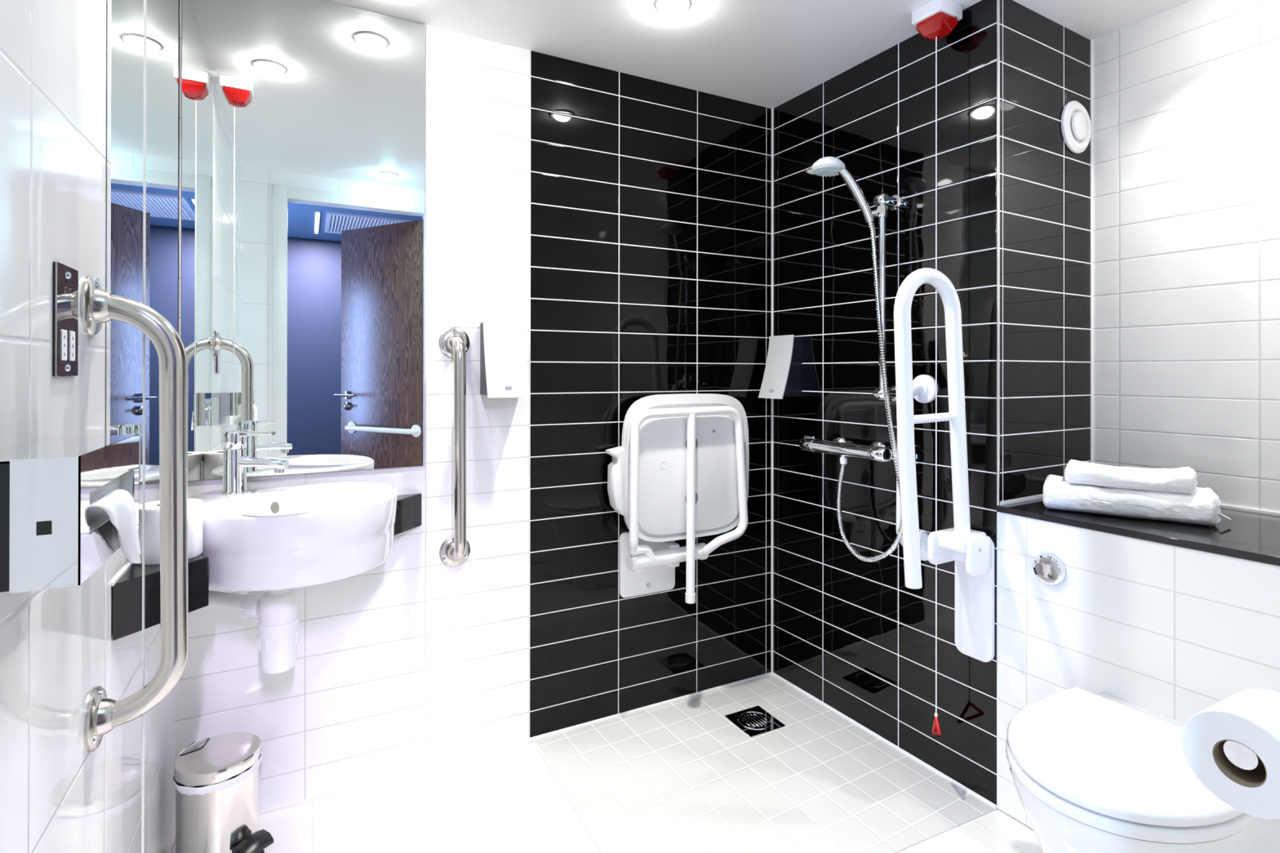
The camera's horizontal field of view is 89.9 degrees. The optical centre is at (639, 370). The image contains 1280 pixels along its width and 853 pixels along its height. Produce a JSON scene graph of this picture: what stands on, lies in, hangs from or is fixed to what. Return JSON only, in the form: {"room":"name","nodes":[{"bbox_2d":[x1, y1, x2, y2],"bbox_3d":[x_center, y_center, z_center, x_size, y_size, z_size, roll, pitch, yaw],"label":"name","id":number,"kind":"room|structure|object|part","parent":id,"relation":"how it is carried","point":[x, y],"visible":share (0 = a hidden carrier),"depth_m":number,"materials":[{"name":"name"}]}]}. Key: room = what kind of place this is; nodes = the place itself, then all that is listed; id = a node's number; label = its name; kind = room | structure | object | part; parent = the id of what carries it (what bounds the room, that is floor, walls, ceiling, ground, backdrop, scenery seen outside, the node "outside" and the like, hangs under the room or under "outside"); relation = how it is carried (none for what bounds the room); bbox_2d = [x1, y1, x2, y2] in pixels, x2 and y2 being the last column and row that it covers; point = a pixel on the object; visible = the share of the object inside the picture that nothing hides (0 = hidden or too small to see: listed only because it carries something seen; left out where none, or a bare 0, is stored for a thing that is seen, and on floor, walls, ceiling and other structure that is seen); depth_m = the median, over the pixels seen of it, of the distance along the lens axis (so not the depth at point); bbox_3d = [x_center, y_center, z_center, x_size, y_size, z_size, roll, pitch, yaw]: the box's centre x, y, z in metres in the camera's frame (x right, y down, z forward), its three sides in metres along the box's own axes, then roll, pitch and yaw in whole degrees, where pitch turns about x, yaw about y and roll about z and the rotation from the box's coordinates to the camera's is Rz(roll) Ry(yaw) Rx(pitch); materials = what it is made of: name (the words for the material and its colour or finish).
{"room":"accessible bathroom","nodes":[
{"label":"accessible bathroom","id":0,"kind":"room"},
{"bbox_2d":[0,0,176,852],"bbox_3d":[-0.771,0.075,0.782,0.060,2.222,2.010,0,0,-28],"label":"wall","id":1,"kind":"structure","parent":0,"point":[57,646],"depth_m":0.85,"materials":[{"name":"white tile"}]},
{"bbox_2d":[52,261,78,376],"bbox_3d":[-0.779,-0.067,0.871,0.007,0.150,0.088,0,0,-28],"label":"socket plate","id":2,"kind":"object","parent":1,"relation":"attached to","point":[65,278],"visible":1,"depth_m":0.86,"materials":[{"name":"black metal"}]},
{"bbox_2d":[0,434,138,593],"bbox_3d":[-0.643,0.146,0.707,0.098,0.125,0.248,0,0,-28],"label":"dispenser","id":3,"kind":"object","parent":1,"relation":"attached to","point":[51,536],"visible":0.91,"depth_m":0.62,"materials":[{"name":"white plastic"}]},
{"bbox_2d":[89,488,141,563],"bbox_3d":[-0.589,0.185,0.719,0.029,0.093,0.161,0,0,-28],"label":"tissue","id":4,"kind":"object","parent":3,"relation":"in","point":[119,505],"visible":0.98,"depth_m":0.72,"materials":[{"name":"white paper"}]},
{"bbox_2d":[111,561,133,586],"bbox_3d":[-1.031,0.362,1.349,0.004,0.006,0.601,0,0,-28],"label":"trim","id":5,"kind":"structure","parent":1,"relation":"attached to","point":[121,574],"depth_m":1.13,"materials":[{"name":"white"}]},
{"bbox_2d":[80,275,188,752],"bbox_3d":[-0.789,0.222,1.013,0.122,0.732,0.119,0,0,-28],"label":"grab rail","id":6,"kind":"object","parent":1,"relation":"attached to","point":[98,306],"visible":1,"depth_m":1.01,"materials":[{"name":"silver metal"}]},
{"bbox_2d":[106,0,180,504],"bbox_3d":[-1.025,-0.375,1.343,0.006,1.315,0.648,0,0,-28],"label":"wall mirror","id":7,"kind":"object","parent":1,"relation":"attached to","point":[125,18],"visible":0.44,"depth_m":1.26,"materials":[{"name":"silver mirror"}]},
{"bbox_2d":[112,493,421,640],"bbox_3d":[-0.772,0.413,1.497,0.596,0.096,0.615,0,0,-28],"label":"countertop","id":8,"kind":"structure","parent":1,"relation":"attached to","point":[127,590],"depth_m":1.16,"materials":[{"name":"black stone"}]},
{"bbox_2d":[137,498,203,564],"bbox_3d":[-0.918,0.312,1.249,0.109,0.104,0.109,0,0,-28],"label":"toilet roll","id":9,"kind":"object","parent":8,"relation":"on","point":[195,506],"visible":0.44,"depth_m":1.20,"materials":[{"name":"white paper"}]},
{"bbox_2d":[187,480,397,591],"bbox_3d":[-0.806,0.369,1.493,0.448,0.156,0.448,0,0,-28],"label":"washbasin","id":10,"kind":"object","parent":8,"relation":"in","point":[270,536],"visible":0.88,"depth_m":1.34,"materials":[{"name":"white ceramic"}]},
{"bbox_2d":[208,588,298,674],"bbox_3d":[-0.958,0.563,1.496,0.376,0.230,0.082,0,0,18],"label":"trap","id":11,"kind":"object","parent":10,"relation":"attached to","point":[276,611],"visible":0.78,"depth_m":1.43,"materials":[{"name":"white plastic"}]},
{"bbox_2d":[222,430,288,493],"bbox_3d":[-0.927,0.217,1.543,0.144,0.147,0.053,0,0,-6],"label":"mixer tap","id":12,"kind":"object","parent":10,"relation":"on","point":[236,460],"visible":1,"depth_m":1.52,"materials":[{"name":"silver metal"}]},
{"bbox_3d":[-0.941,0.166,1.542,0.113,0.043,0.049,0,0,-6],"label":"lever","id":13,"kind":"part","parent":12,"relation":"part of","materials":[{"name":"silver metal"}]},
{"bbox_3d":[-0.914,0.216,1.545,0.118,0.043,0.036,0,0,-6],"label":"spout","id":14,"kind":"part","parent":12,"relation":"part of","materials":[{"name":"silver metal"}]},
{"bbox_2d":[175,0,771,811],"bbox_3d":[-0.331,0.079,2.111,2.050,2.222,0.060,0,0,-28],"label":"wall","id":15,"kind":"structure","parent":0,"point":[651,200],"depth_m":2.08,"materials":[{"name":"black tile"}]},
{"bbox_2d":[181,0,425,480],"bbox_3d":[-0.906,-0.374,1.774,0.595,1.315,0.006,0,0,-28],"label":"wall mirror","id":16,"kind":"object","parent":15,"relation":"attached to","point":[304,121],"visible":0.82,"depth_m":1.76,"materials":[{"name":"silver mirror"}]},
{"bbox_2d":[258,737,529,816],"bbox_3d":[-0.768,1.188,1.845,0.932,0.010,0.004,0,0,-28],"label":"trim","id":17,"kind":"structure","parent":15,"relation":"attached to","point":[523,741],"depth_m":1.86,"materials":[{"name":"white"}]},
{"bbox_2d":[439,327,470,566],"bbox_3d":[-0.543,0.233,1.912,0.095,0.728,0.096,0,0,-28],"label":"grab rail","id":18,"kind":"object","parent":15,"relation":"attached to","point":[454,342],"visible":1,"depth_m":1.88,"materials":[{"name":"silver metal"}]},
{"bbox_2d":[480,320,529,398],"bbox_3d":[-0.417,-0.036,1.974,0.129,0.236,0.102,0,0,-28],"label":"dispenser","id":19,"kind":"object","parent":15,"relation":"attached to","point":[503,355],"visible":1,"depth_m":1.96,"materials":[{"name":"white plastic"}]},
{"bbox_2d":[528,49,530,737],"bbox_3d":[-0.355,0.079,2.064,0.003,2.222,0.001,0,0,-28],"label":"trim","id":20,"kind":"structure","parent":15,"relation":"attached to","point":[530,50],"depth_m":2.06,"materials":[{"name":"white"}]},
{"bbox_2d":[528,671,772,742],"bbox_3d":[0.080,1.190,2.288,0.984,0.012,0.012,0,0,-28],"label":"trim","id":21,"kind":"structure","parent":15,"relation":"attached to","point":[531,739],"depth_m":2.25,"materials":[{"name":"white plastic"}]},
{"bbox_2d":[605,393,749,604],"bbox_3d":[0.148,0.438,2.243,0.546,0.710,0.148,0,0,-28],"label":"chair","id":22,"kind":"object","parent":15,"relation":"attached to","point":[679,469],"visible":1,"depth_m":2.20,"materials":[{"name":"white plastic"}]},
{"bbox_3d":[-0.057,0.373,2.166,0.112,0.235,0.055,0,0,-28],"label":"backrest arm","id":23,"kind":"part","parent":22,"relation":"part of","materials":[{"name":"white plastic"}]},
{"bbox_3d":[0.028,0.673,2.256,0.218,0.225,0.012,0,0,-28],"label":"wall plate","id":24,"kind":"part","parent":22,"relation":"part of","materials":[{"name":"white plastic"}]},
{"bbox_3d":[0.168,0.390,2.225,0.476,0.529,0.069,0,0,-28],"label":"frame","id":25,"kind":"part","parent":22,"relation":"part of","materials":[{"name":"white"}]},
{"bbox_3d":[0.175,0.458,2.198,0.031,0.616,0.042,0,0,17],"label":"support leg","id":26,"kind":"part","parent":22,"relation":"part of","materials":[{"name":"white metal"}]},
{"bbox_2d":[770,107,773,673],"bbox_3d":[0.520,0.081,2.517,0.010,2.222,0.010,0,0,-28],"label":"trim","id":27,"kind":"structure","parent":15,"relation":"attached to","point":[772,108],"depth_m":2.52,"materials":[{"name":"white"}]},
{"bbox_2d":[171,674,1043,852],"bbox_3d":[0.392,1.219,1.381,2.680,0.060,1.900,0,0,-28],"label":"floor","id":28,"kind":"structure","parent":0,"point":[678,776],"depth_m":1.78,"materials":[{"name":"tile"}]},
{"bbox_2d":[172,732,273,852],"bbox_3d":[-0.976,1.044,1.522,0.228,0.289,0.178,0,0,-5],"label":"pedal bin","id":29,"kind":"object","parent":28,"relation":"on","point":[216,779],"visible":1,"depth_m":1.47,"materials":[{"name":"silver metal"}]},
{"bbox_3d":[-1.062,0.906,1.539,0.021,0.002,0.075,0,0,16],"label":"carry handle","id":30,"kind":"part","parent":29,"relation":"part of","materials":[{"name":"silver metal"}]},
{"bbox_3d":[-1.000,0.920,1.521,0.172,0.028,0.172,0,0,-28],"label":"lid","id":31,"kind":"part","parent":29,"relation":"part of","materials":[{"name":"silver metal"}]},
{"bbox_2d":[724,706,785,737],"bbox_3d":[0.389,1.188,2.175,0.146,0.006,0.146,0,0,-28],"label":"floor drain","id":32,"kind":"object","parent":28,"relation":"on","point":[754,721],"visible":1,"depth_m":2.17,"materials":[{"name":"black metal"}]},
{"bbox_2d":[1005,686,1279,852],"bbox_3d":[0.954,0.951,1.240,0.550,0.478,0.366,0,0,-28],"label":"toilet","id":33,"kind":"object","parent":28,"relation":"on","point":[1102,772],"visible":0.83,"depth_m":1.13,"materials":[{"name":"white ceramic"}]},
{"bbox_2d":[324,0,1191,108],"bbox_3d":[0.411,-1.058,1.440,2.800,0.050,1.980,0,0,-28],"label":"ceiling","id":34,"kind":"structure","parent":0,"point":[765,53],"depth_m":1.94,"materials":[{"name":"white paint"}]},
{"bbox_2d":[141,0,146,852],"bbox_3d":[-0.785,0.061,1.028,0.098,2.192,0.094,0,0,-28],"label":"pull cord","id":35,"kind":"object","parent":34,"relation":"hanging from","point":[144,1],"visible":1,"depth_m":1.02,"materials":[{"name":"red fabric"}]},
{"bbox_2d":[654,0,690,14],"bbox_3d":[0.092,-1.021,1.803,0.100,0.022,0.100,0,0,-28],"label":"recessed light","id":36,"kind":"object","parent":34,"relation":"in","point":[667,6],"visible":1,"depth_m":1.79,"materials":[{"name":"white glass"}]},
{"bbox_2d":[911,0,962,735],"bbox_3d":[0.845,0.009,1.825,0.102,2.080,0.098,0,0,-28],"label":"pull cord","id":37,"kind":"object","parent":34,"relation":"hanging from","point":[935,20],"visible":1,"depth_m":1.81,"materials":[{"name":"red plastic"}]},
{"bbox_3d":[0.841,0.013,1.817,0.003,1.932,0.003,0,0,-28],"label":"cord","id":38,"kind":"part","parent":37,"relation":"part of","materials":[{"name":"red fabric"}]},
{"bbox_3d":[0.839,1.014,1.813,0.010,0.070,0.073,0,0,12],"label":"pull handle","id":39,"kind":"part","parent":37,"relation":"part of","materials":[{"name":"red plastic"}]},
{"bbox_2d":[773,0,1279,829],"bbox_3d":[1.050,0.080,1.672,0.060,2.222,2.000,0,0,-30],"label":"wall","id":40,"kind":"structure","parent":0,"point":[849,633],"depth_m":1.92,"materials":[{"name":"black tile"}]},
{"bbox_2d":[758,334,802,399],"bbox_3d":[0.527,-0.013,2.409,0.108,0.236,0.132,0,0,-28],"label":"dispenser","id":41,"kind":"object","parent":40,"relation":"attached to","point":[783,373],"visible":1,"depth_m":2.38,"materials":[{"name":"white plastic"}]},
{"bbox_2d":[799,435,892,462],"bbox_3d":[0.691,0.267,2.134,0.094,0.076,0.356,0,0,-30],"label":"shower mixer","id":42,"kind":"object","parent":40,"relation":"attached to","point":[877,451],"visible":1,"depth_m":2.09,"materials":[{"name":"silver metal"}]},
{"bbox_3d":[0.596,0.259,2.252,0.051,0.054,0.058,0,0,-28],"label":"flow knob","id":43,"kind":"part","parent":42,"relation":"part of","materials":[{"name":"silver metal"}]},
{"bbox_3d":[0.747,0.258,1.993,0.051,0.054,0.058,0,0,-28],"label":"temperature knob","id":44,"kind":"part","parent":42,"relation":"part of","materials":[{"name":"silver metal"}]},
{"bbox_2d":[772,672,997,809],"bbox_3d":[0.746,1.190,2.129,0.012,0.012,0.893,0,0,-30],"label":"trim","id":45,"kind":"structure","parent":40,"relation":"attached to","point":[873,733],"depth_m":2.02,"materials":[{"name":"white plastic"}]},
{"bbox_2d":[871,193,902,400],"bbox_3d":[0.761,-0.229,2.009,0.106,0.652,0.058,0,0,-28],"label":"riser rail","id":46,"kind":"object","parent":40,"relation":"attached to","point":[882,201],"visible":0.82,"depth_m":1.99,"materials":[{"name":"silver metal"}]},
{"bbox_2d":[811,156,902,562],"bbox_3d":[0.657,-0.033,1.970,0.189,1.266,0.278,0,0,-28],"label":"shower","id":47,"kind":"object","parent":46,"relation":"attached to","point":[825,166],"visible":0.88,"depth_m":1.97,"materials":[{"name":"silver metal"}]},
{"bbox_3d":[0.658,-0.560,1.998,0.139,0.206,0.029,0,0,7],"label":"shower handle","id":48,"kind":"part","parent":47,"relation":"part of","materials":[{"name":"silver metal"}]},
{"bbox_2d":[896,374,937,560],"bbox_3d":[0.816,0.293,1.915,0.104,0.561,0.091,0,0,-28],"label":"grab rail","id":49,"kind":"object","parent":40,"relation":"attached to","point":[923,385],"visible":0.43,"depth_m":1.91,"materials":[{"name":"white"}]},
{"bbox_2d":[996,0,999,514],"bbox_3d":[0.976,-0.321,1.744,0.007,1.422,0.007,0,0,-28],"label":"trim","id":50,"kind":"structure","parent":40,"relation":"attached to","point":[997,1],"depth_m":1.74,"materials":[{"name":"white plastic"}]},
{"bbox_2d":[1033,554,1066,585],"bbox_3d":[1.034,0.505,1.623,0.014,0.077,0.077,0,0,-30],"label":"button","id":51,"kind":"object","parent":40,"relation":"attached to","point":[1047,568],"visible":1,"depth_m":1.62,"materials":[{"name":"silver metal"}]},
{"bbox_3d":[1.032,0.505,1.621,0.006,0.058,0.058,0,0,-30],"label":"push plate","id":52,"kind":"part","parent":51,"relation":"part of","materials":[{"name":"silver metal"}]},
{"bbox_2d":[996,497,1279,566],"bbox_3d":[1.430,0.376,1.454,0.508,0.017,0.962,0,0,-30],"label":"countertop","id":53,"kind":"structure","parent":40,"relation":"on","point":[1254,536],"depth_m":1.50,"materials":[{"name":"black stone"}]},
{"bbox_2d":[1042,474,1231,525],"bbox_3d":[1.256,0.327,1.637,0.375,0.080,0.192,0,0,36],"label":"bath towel","id":54,"kind":"object","parent":53,"relation":"on","point":[1201,508],"visible":0.8,"depth_m":1.56,"materials":[{"name":"white fabric"}]},
{"bbox_2d":[1064,459,1197,494],"bbox_3d":[1.250,0.268,1.641,0.264,0.060,0.161,0,0,37],"label":"hand towel","id":55,"kind":"object","parent":54,"relation":"on","point":[1182,480],"visible":1,"depth_m":1.59,"materials":[{"name":"white fabric"}]},
{"bbox_2d":[1000,0,1090,501],"bbox_3d":[1.202,-0.323,1.914,0.565,1.416,0.061,0,0,-30],"label":"wall","id":56,"kind":"structure","parent":0,"point":[1045,64],"depth_m":1.85,"materials":[{"name":"black tile"}]},
{"bbox_2d":[893,267,995,662],"bbox_3d":[0.795,0.266,1.717,0.339,1.072,0.115,0,0,-28],"label":"rail","id":57,"kind":"object","parent":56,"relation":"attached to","point":[973,552],"visible":1,"depth_m":1.73,"materials":[{"name":"white"}]},
{"bbox_3d":[0.935,0.629,1.792,0.016,0.347,0.110,0,0,-30],"label":"wall plate","id":58,"kind":"part","parent":57,"relation":"part of","materials":[{"name":"white"}]},
{"bbox_2d":[1000,493,1043,505],"bbox_3d":[1.194,0.364,1.870,0.501,0.009,0.006,0,0,-30],"label":"trim","id":59,"kind":"structure","parent":56,"relation":"attached to","point":[1038,496],"depth_m":1.79,"materials":[{"name":"white plastic"}]},
{"bbox_2d":[1061,100,1091,153],"bbox_3d":[1.328,-0.739,1.937,0.157,0.157,0.029,0,0,-30],"label":"valve","id":60,"kind":"object","parent":56,"relation":"attached to","point":[1076,126],"visible":1,"depth_m":1.92,"materials":[{"name":"white plastic"}]},
{"bbox_2d":[1090,39,1093,462],"bbox_3d":[1.408,-0.331,1.998,0.010,1.399,0.010,0,0,-28],"label":"trim","id":61,"kind":"structure","parent":56,"relation":"attached to","point":[1091,40],"depth_m":1.99,"materials":[{"name":"white"}]},
{"bbox_2d":[1093,0,1279,512],"bbox_3d":[1.713,-0.332,1.539,0.060,1.399,1.103,0,0,-30],"label":"wall","id":62,"kind":"structure","parent":0,"point":[1186,96],"depth_m":1.78,"materials":[{"name":"white tile"}]},
{"bbox_2d":[1217,504,1279,515],"bbox_3d":[1.645,0.365,1.586,0.006,0.007,0.953,0,0,-30],"label":"trim","id":63,"kind":"structure","parent":62,"relation":"attached to","point":[1220,505],"depth_m":1.67,"materials":[{"name":"white"}]},
{"bbox_3d":[0.815,0.077,0.574,2.680,2.222,0.075,0,0,-28],"label":"wall","id":64,"kind":"structure","parent":0,"visible":0},
{"bbox_2d":[1223,740,1262,769],"bbox_3d":[0.695,0.385,0.629,0.153,0.048,0.136,0,0,-28],"label":"toilet roll holder","id":65,"kind":"object","parent":64,"relation":"attached to","point":[1238,754],"visible":0.31,"depth_m":0.64,"materials":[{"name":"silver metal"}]},
{"bbox_2d":[1181,688,1279,819],"bbox_3d":[0.640,0.392,0.661,0.098,0.096,0.096,0,0,-28],"label":"toilet roll","id":66,"kind":"object","parent":65,"relation":"on","point":[1250,717],"visible":0.94,"depth_m":0.65,"materials":[{"name":"white paper"}]}
]}

